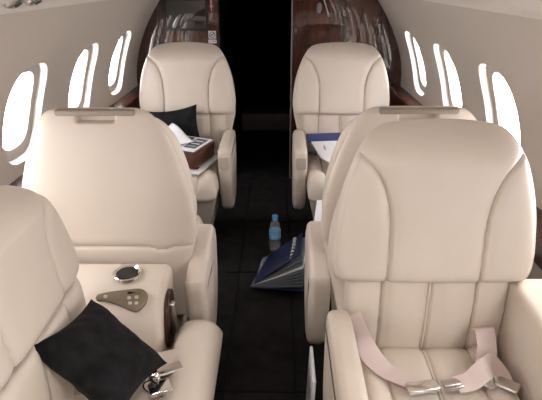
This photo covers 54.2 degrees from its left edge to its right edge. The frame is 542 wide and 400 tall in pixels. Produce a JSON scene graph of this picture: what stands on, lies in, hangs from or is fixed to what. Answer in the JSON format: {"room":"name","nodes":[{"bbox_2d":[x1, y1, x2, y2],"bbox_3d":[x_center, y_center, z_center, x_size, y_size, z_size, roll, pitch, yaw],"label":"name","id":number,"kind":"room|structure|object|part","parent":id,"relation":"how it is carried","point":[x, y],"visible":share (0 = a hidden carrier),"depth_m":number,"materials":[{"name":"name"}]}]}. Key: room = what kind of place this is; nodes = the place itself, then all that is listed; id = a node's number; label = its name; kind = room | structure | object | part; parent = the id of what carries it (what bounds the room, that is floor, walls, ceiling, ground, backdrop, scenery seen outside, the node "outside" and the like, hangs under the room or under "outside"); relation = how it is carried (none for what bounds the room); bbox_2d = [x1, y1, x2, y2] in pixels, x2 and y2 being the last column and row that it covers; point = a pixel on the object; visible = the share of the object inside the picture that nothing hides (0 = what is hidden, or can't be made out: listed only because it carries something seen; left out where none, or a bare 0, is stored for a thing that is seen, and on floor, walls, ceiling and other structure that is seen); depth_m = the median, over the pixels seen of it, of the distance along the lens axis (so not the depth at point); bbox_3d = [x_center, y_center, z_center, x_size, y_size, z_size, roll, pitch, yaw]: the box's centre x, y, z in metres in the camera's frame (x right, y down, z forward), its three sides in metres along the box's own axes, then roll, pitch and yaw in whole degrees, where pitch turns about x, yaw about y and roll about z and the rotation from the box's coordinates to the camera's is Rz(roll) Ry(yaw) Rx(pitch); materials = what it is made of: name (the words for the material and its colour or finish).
{"room":"aircraft cabin","nodes":[
{"label":"aircraft cabin","id":0,"kind":"room"},
{"bbox_2d":[0,0,159,185],"bbox_3d":[-0.871,0.166,1.572,0.252,1.335,5.050,0,23,1],"label":"wall","id":1,"kind":"structure","parent":0,"point":[56,37],"depth_m":2.25,"materials":[{"name":"beige plastic"}]},
{"bbox_2d":[3,63,47,164],"bbox_3d":[-0.969,-0.338,2.061,0.175,0.383,0.344,0,23,1],"label":"window","id":2,"kind":"structure","parent":1,"relation":"in","point":[16,154],"depth_m":2.17,"materials":[{"name":"white glass"}]},
{"bbox_2d":[9,85,139,186],"bbox_3d":[-0.940,-0.325,2.796,0.109,0.120,2.345,0,23,1],"label":"trim","id":3,"kind":"structure","parent":1,"relation":"attached to","point":[131,99],"depth_m":3.38,"materials":[{"name":"brown wood"}]},
{"bbox_2d":[69,43,98,106],"bbox_3d":[-0.961,-0.594,2.670,0.175,0.383,0.344,0,23,1],"label":"window","id":4,"kind":"structure","parent":1,"relation":"in","point":[91,52],"depth_m":2.80,"materials":[{"name":"white"}]},
{"bbox_3d":[-0.967,-0.599,2.668,0.124,0.372,0.327,0,23,1],"label":"frame","id":5,"kind":"part","parent":4,"relation":"part of","materials":[{"name":"beige plastic"}]},
{"bbox_2d":[109,31,130,94],"bbox_3d":[-0.954,-0.850,3.278,0.175,0.383,0.344,0,23,1],"label":"window","id":6,"kind":"structure","parent":1,"relation":"in","point":[115,86],"depth_m":3.40,"materials":[{"name":"white"}]},
{"bbox_2d":[220,0,290,132],"bbox_3d":[-0.022,-1.393,4.948,0.800,1.590,2.440,0,23,1],"label":"wall","id":7,"kind":"structure","parent":0,"point":[230,10],"depth_m":5.46,"materials":[{"name":"black"}]},
{"bbox_2d":[218,0,221,50],"bbox_3d":[-0.357,-0.862,3.841,0.010,1.470,0.060,0,23,1],"label":"trim","id":8,"kind":"structure","parent":7,"relation":"attached to","point":[219,16],"depth_m":3.69,"materials":[{"name":"black"}]},
{"bbox_2d":[242,107,289,130],"bbox_3d":[-0.039,-0.836,5.454,0.500,0.170,0.300,0,23,1],"label":"trim","id":9,"kind":"structure","parent":7,"relation":"attached to","point":[253,118],"depth_m":5.32,"materials":[{"name":"grey plastic"}]},
{"bbox_2d":[289,0,292,177],"bbox_3d":[0.145,-0.826,3.844,0.010,1.400,0.050,0,23,1],"label":"trim","id":10,"kind":"structure","parent":7,"relation":"attached to","point":[291,0],"depth_m":3.82,"materials":[{"name":"grey plastic"}]},
{"bbox_2d":[187,107,331,399],"bbox_3d":[-0.030,0.318,2.982,1.700,0.040,7.550,0,23,1],"label":"floor","id":11,"kind":"structure","parent":0,"point":[261,349],"depth_m":2.60,"materials":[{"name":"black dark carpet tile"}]},
{"bbox_2d":[0,185,222,399],"bbox_3d":[-0.403,0.475,1.247,0.493,1.006,0.830,0,23,1],"label":"passenger seat","id":12,"kind":"object","parent":11,"relation":"on","point":[41,293],"visible":0.72,"depth_m":1.18,"materials":[{"name":"beige leather"}]},
{"bbox_3d":[-0.548,0.442,1.218,0.112,0.290,0.604,0,23,1],"label":"backrest","id":13,"kind":"part","parent":12,"relation":"part of","materials":[{"name":"beige leather"}]},
{"bbox_2d":[34,299,166,399],"bbox_3d":[-0.404,0.375,1.274,0.215,0.184,0.266,6,24,14],"label":"throw cushion","id":14,"kind":"object","parent":12,"relation":"on","point":[101,357],"visible":0.98,"depth_m":1.21,"materials":[{"name":"black fabric"}]},
{"bbox_2d":[72,349,177,399],"bbox_3d":[-0.354,0.581,1.274,0.340,0.165,0.600,0,23,1],"label":"seat cushion","id":15,"kind":"object","parent":12,"relation":"on","point":[164,386],"depth_m":1.34,"materials":[{"name":"beige leather"}]},
{"bbox_2d":[76,264,177,351],"bbox_3d":[-0.553,0.465,1.683,0.523,0.514,0.230,0,23,1],"label":"console","id":16,"kind":"object","parent":12,"relation":"attached to","point":[141,297],"visible":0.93,"depth_m":1.57,"materials":[{"name":"beige leather"}]},
{"bbox_3d":[-0.436,0.294,1.551,0.150,0.058,0.062,0,23,1],"label":"control panel","id":17,"kind":"part","parent":16,"relation":"part of","materials":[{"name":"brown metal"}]},
{"bbox_3d":[-0.311,0.363,1.620,0.014,0.181,0.124,0,23,1],"label":"veneer panel","id":18,"kind":"part","parent":16,"relation":"part of","materials":[{"name":"brown wood"}]},
{"bbox_2d":[22,107,217,332],"bbox_3d":[-0.511,0.126,2.004,0.622,1.072,0.736,0,23,1],"label":"passenger seat","id":19,"kind":"object","parent":11,"relation":"on","point":[119,181],"visible":0.63,"depth_m":1.64,"materials":[{"name":"beige leather"}]},
{"bbox_3d":[-0.518,-0.259,1.561,0.236,0.017,0.030,0,23,1],"label":"grab handle","id":20,"kind":"part","parent":19,"relation":"part of","materials":[{"name":"brown leather"}]},
{"bbox_3d":[-0.514,0.395,2.207,0.406,0.250,0.500,0,23,1],"label":"seat","id":21,"kind":"part","parent":19,"relation":"part of","materials":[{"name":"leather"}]},
{"bbox_2d":[196,215,202,227],"bbox_3d":[-0.513,0.216,2.153,0.426,0.165,0.530,0,23,1],"label":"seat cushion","id":22,"kind":"object","parent":19,"relation":"on","point":[198,220],"depth_m":2.30,"materials":[{"name":"beige leather"}]},
{"bbox_3d":[-0.239,0.322,1.875,0.074,0.412,0.354,0,23,1],"label":"armrest","id":23,"kind":"part","parent":19,"relation":"part of","materials":[{"name":"leather"}]},
{"bbox_2d":[139,42,236,224],"bbox_3d":[-0.497,-0.310,3.030,0.571,1.080,0.655,0,23,1],"label":"passenger seat","id":24,"kind":"object","parent":11,"relation":"on","point":[175,75],"visible":0.6,"depth_m":3.06,"materials":[{"name":"beige leather"}]},
{"bbox_2d":[149,104,199,136],"bbox_3d":[-0.551,-0.401,3.085,0.327,0.306,0.112,0,23,1],"label":"throw cushion","id":25,"kind":"object","parent":24,"relation":"on","point":[185,119],"visible":0.35,"depth_m":3.04,"materials":[{"name":"black fabric"}]},
{"bbox_2d":[190,155,217,174],"bbox_3d":[-0.439,-0.205,2.924,0.220,0.022,0.290,7,24,16],"label":"magazine","id":26,"kind":"object","parent":24,"relation":"on","point":[205,165],"visible":0.23,"depth_m":2.86,"materials":[{"name":"white paper"}]},
{"bbox_2d":[183,140,213,168],"bbox_3d":[-0.454,-0.262,2.906,0.205,0.100,0.255,8,24,17],"label":"case","id":27,"kind":"object","parent":26,"relation":"on","point":[197,158],"visible":0.48,"depth_m":2.83,"materials":[{"name":"brown leather"}]},
{"bbox_2d":[181,136,212,151],"bbox_3d":[-0.454,-0.309,2.886,0.190,0.014,0.240,8,24,17],"label":"brochure","id":28,"kind":"object","parent":27,"relation":"on","point":[198,142],"visible":0.68,"depth_m":2.86,"materials":[{"name":"white paper"}]},
{"bbox_2d":[168,123,193,144],"bbox_3d":[-0.543,-0.357,2.905,0.150,0.065,0.220,-19,30,-38],"label":"paper sheet","id":29,"kind":"object","parent":28,"relation":"on","point":[181,136],"visible":0.4,"depth_m":2.93,"materials":[{"name":"white paper"}]},
{"bbox_3d":[-0.454,-0.298,2.891,0.205,0.022,0.255,8,24,17],"label":"case lid","id":30,"kind":"part","parent":27,"relation":"part of","materials":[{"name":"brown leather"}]},
{"bbox_2d":[191,160,218,201],"bbox_3d":[-0.498,-0.152,3.029,0.426,0.165,0.530,0,23,1],"label":"seat cushion","id":31,"kind":"object","parent":24,"relation":"on","point":[206,184],"depth_m":2.79,"materials":[{"name":"beige leather"}]},
{"bbox_3d":[-0.497,0.011,3.119,0.406,0.250,0.500,0,23,1],"label":"seat","id":32,"kind":"part","parent":24,"relation":"part of","materials":[{"name":"leather"}]},
{"bbox_3d":[-0.494,-0.402,3.238,0.456,0.290,0.111,0,23,1],"label":"backrest","id":33,"kind":"part","parent":24,"relation":"part of","materials":[{"name":"beige leather"}]},
{"bbox_3d":[-0.249,-0.160,3.080,0.074,0.427,0.436,0,23,1],"label":"armrest","id":34,"kind":"part","parent":24,"relation":"part of","materials":[{"name":"leather"}]},
{"bbox_2d":[215,184,305,399],"bbox_3d":[-0.042,0.696,2.029,0.400,0.004,4.200,0,23,1],"label":"trim","id":35,"kind":"structure","parent":11,"relation":"on","point":[295,391],"depth_m":2.32,"materials":[{"name":"black"}]},
{"bbox_2d":[269,214,280,244],"bbox_3d":[0.022,0.183,2.968,0.065,0.216,0.065,0,23,1],"label":"water bottle","id":36,"kind":"object","parent":11,"relation":"on","point":[274,232],"visible":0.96,"depth_m":2.95,"materials":[{"name":"blue plastic"}]},
{"bbox_2d":[249,233,304,291],"bbox_3d":[0.059,0.298,2.710,0.298,0.205,0.369,6,24,14],"label":"book","id":37,"kind":"object","parent":11,"relation":"on","point":[283,268],"visible":0.88,"depth_m":2.59,"materials":[{"name":"blue paper"}]},
{"bbox_2d":[306,346,315,399],"bbox_3d":[0.126,0.656,1.728,0.021,0.310,0.170,0,23,1],"label":"newspaper","id":38,"kind":"object","parent":11,"relation":"on","point":[311,378],"visible":1,"depth_m":1.67,"materials":[{"name":"white paper"}]},
{"bbox_2d":[292,42,388,220],"bbox_3d":[0.411,-0.306,3.021,0.571,1.080,0.655,0,23,1],"label":"passenger seat","id":39,"kind":"object","parent":11,"relation":"on","point":[336,82],"visible":0.65,"depth_m":3.06,"materials":[{"name":"beige leather"}]},
{"bbox_3d":[0.163,-0.158,3.075,0.074,0.427,0.436,0,23,1],"label":"armrest","id":40,"kind":"part","parent":39,"relation":"part of","materials":[{"name":"leather"}]},
{"bbox_3d":[0.410,0.015,3.110,0.406,0.250,0.500,0,23,1],"label":"seat","id":41,"kind":"part","parent":39,"relation":"part of","materials":[{"name":"leather"}]},
{"bbox_2d":[306,154,328,201],"bbox_3d":[0.410,-0.148,3.019,0.426,0.165,0.530,0,23,1],"label":"seat cushion","id":42,"kind":"object","parent":39,"relation":"on","point":[316,168],"depth_m":2.81,"materials":[{"name":"beige leather"}]},
{"bbox_2d":[306,133,340,162],"bbox_3d":[0.370,-0.298,3.002,0.313,0.095,0.295,-1,23,-3],"label":"folder","id":43,"kind":"object","parent":39,"relation":"on","point":[324,144],"visible":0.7,"depth_m":3.04,"materials":[{"name":"white paper"}]},
{"bbox_3d":[0.413,-0.398,3.228,0.456,0.290,0.111,0,23,1],"label":"backrest","id":44,"kind":"part","parent":39,"relation":"part of","materials":[{"name":"beige leather"}]},
{"bbox_2d":[304,106,476,343],"bbox_3d":[0.439,0.119,2.021,0.622,1.072,0.736,0,23,1],"label":"passenger seat","id":45,"kind":"object","parent":11,"relation":"on","point":[318,288],"visible":0.16,"depth_m":1.69,"materials":[{"name":"beige leather"}]},
{"bbox_2d":[314,200,321,220],"bbox_3d":[0.293,0.067,2.251,0.211,0.031,0.294,3,23,7],"label":"stack","id":46,"kind":"object","parent":45,"relation":"on","point":[318,212],"visible":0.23,"depth_m":2.28,"materials":[{"name":"white paper"}]},
{"bbox_3d":[0.163,0.312,1.899,0.074,0.412,0.354,0,23,1],"label":"armrest","id":47,"kind":"part","parent":45,"relation":"part of","materials":[{"name":"leather"}]},
{"bbox_3d":[0.440,-0.266,1.579,0.236,0.017,0.030,0,23,1],"label":"grab handle","id":48,"kind":"part","parent":45,"relation":"part of","materials":[{"name":"brown leather"}]},
{"bbox_2d":[323,119,541,399],"bbox_3d":[0.500,0.402,1.327,0.700,1.088,0.655,0,23,1],"label":"passenger seat","id":49,"kind":"object","parent":11,"relation":"on","point":[432,237],"visible":1,"depth_m":1.39,"materials":[{"name":"beige leather"}]},
{"bbox_3d":[0.187,0.571,1.363,0.074,0.412,0.466,0,23,1],"label":"armrest","id":50,"kind":"part","parent":49,"relation":"part of","materials":[{"name":"leather"}]},
{"bbox_3d":[0.440,0.314,1.536,0.456,0.290,0.111,0,23,1],"label":"backrest","id":51,"kind":"part","parent":49,"relation":"part of","materials":[{"name":"beige leather"}]},
{"bbox_2d":[360,345,519,399],"bbox_3d":[0.436,0.564,1.328,0.426,0.165,0.530,0,23,1],"label":"seat cushion","id":52,"kind":"object","parent":49,"relation":"on","point":[395,372],"depth_m":1.41,"materials":[{"name":"beige leather"}]},
{"bbox_3d":[0.755,0.456,1.295,0.190,0.294,0.560,0,23,1],"label":"armrest","id":53,"kind":"part","parent":49,"relation":"part of","materials":[{"name":"leather"}]},
{"bbox_2d":[137,0,400,176],"bbox_3d":[-0.016,-0.906,3.829,1.905,1.560,0.040,0,23,1],"label":"wall","id":54,"kind":"structure","parent":0,"point":[355,21],"depth_m":3.69,"materials":[{"name":"brown wood"}]},
{"bbox_2d":[163,0,208,30],"bbox_3d":[-0.584,-1.273,3.645,0.300,0.212,0.024,0,23,1],"label":"monitor","id":55,"kind":"object","parent":54,"relation":"attached to","point":[179,15],"visible":1,"depth_m":3.63,"materials":[{"name":"black glass"}]},
{"bbox_2d":[208,0,213,12],"bbox_3d":[-0.410,-1.343,3.624,0.040,0.115,0.005,0,23,1],"label":"warning sign","id":56,"kind":"object","parent":54,"relation":"attached to","point":[210,2],"visible":1,"depth_m":3.63,"materials":[{"name":"red"}]},
{"bbox_2d":[208,31,215,38],"bbox_3d":[-0.410,-1.155,3.703,0.054,0.052,0.006,0,23,1],"label":"no smoking sign","id":57,"kind":"object","parent":54,"relation":"attached to","point":[212,34],"visible":1,"depth_m":3.70,"materials":[{"name":"grey plastic"}]},
{"bbox_2d":[208,39,216,42],"bbox_3d":[-0.410,-1.113,3.721,0.058,0.026,0.004,0,23,1],"label":"placard","id":58,"kind":"object","parent":54,"relation":"attached to","point":[209,40],"visible":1,"depth_m":3.72,"materials":[{"name":"grey plastic"}]},
{"bbox_2d":[317,0,329,16],"bbox_3d":[0.358,-1.341,3.596,0.093,0.191,0.042,0,23,1],"label":"coat hook","id":59,"kind":"object","parent":54,"relation":"attached to","point":[319,5],"visible":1,"depth_m":3.61,"materials":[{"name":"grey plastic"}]},
{"bbox_2d":[0,0,541,19],"bbox_3d":[-0.044,-0.550,1.261,1.400,0.225,5.050,0,23,1],"label":"ceiling","id":60,"kind":"structure","parent":0,"point":[524,8],"depth_m":1.48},
{"bbox_2d":[4,0,24,8],"bbox_3d":[-0.664,-0.516,1.375,0.057,0.039,0.064,0,23,1],"label":"ceiling vent","id":61,"kind":"object","parent":60,"relation":"in","point":[13,4],"visible":0.97,"depth_m":1.36,"materials":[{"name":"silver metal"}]},
{"bbox_2d":[25,0,42,5],"bbox_3d":[-0.655,-0.561,1.476,0.057,0.039,0.064,0,23,1],"label":"ceiling vent","id":62,"kind":"object","parent":60,"relation":"in","point":[29,2],"visible":1,"depth_m":1.46,"materials":[{"name":"silver metal"}]},
{"bbox_2d":[378,0,541,278],"bbox_3d":[0.782,0.173,1.555,0.252,1.335,5.050,0,23,1],"label":"wall","id":63,"kind":"structure","parent":0,"point":[509,44],"depth_m":1.95,"materials":[{"name":"beige plastic"}]},
{"bbox_2d":[405,31,425,95],"bbox_3d":[0.910,-0.842,3.259,0.175,0.383,0.344,0,23,1],"label":"window","id":64,"kind":"structure","parent":63,"relation":"in","point":[419,83],"depth_m":3.39,"materials":[{"name":"white"}]},
{"bbox_2d":[434,44,461,107],"bbox_3d":[0.902,-0.586,2.650,0.175,0.383,0.344,0,23,1],"label":"window","id":65,"kind":"structure","parent":63,"relation":"in","point":[441,55],"depth_m":2.78,"materials":[{"name":"white"}]},
{"bbox_3d":[0.907,-0.590,2.648,0.124,0.372,0.327,0,23,1],"label":"frame","id":66,"kind":"part","parent":65,"relation":"part of","materials":[{"name":"beige plastic"}]},
{"bbox_2d":[389,86,541,269],"bbox_3d":[0.880,-0.280,2.690,0.109,0.120,2.535,0,23,1],"label":"trim","id":67,"kind":"structure","parent":63,"relation":"attached to","point":[398,96],"depth_m":3.29,"materials":[{"name":"brown wood"}]},
{"bbox_2d":[479,64,509,131],"bbox_3d":[0.895,-0.330,2.042,0.175,0.383,0.344,0,23,1],"label":"window","id":68,"kind":"structure","parent":63,"relation":"in","point":[487,74],"depth_m":2.16,"materials":[{"name":"white glass"}]},
{"bbox_3d":[0.900,-0.335,2.040,0.124,0.372,0.327,0,23,1],"label":"frame","id":69,"kind":"part","parent":68,"relation":"part of","materials":[{"name":"beige plastic"}]}
]}

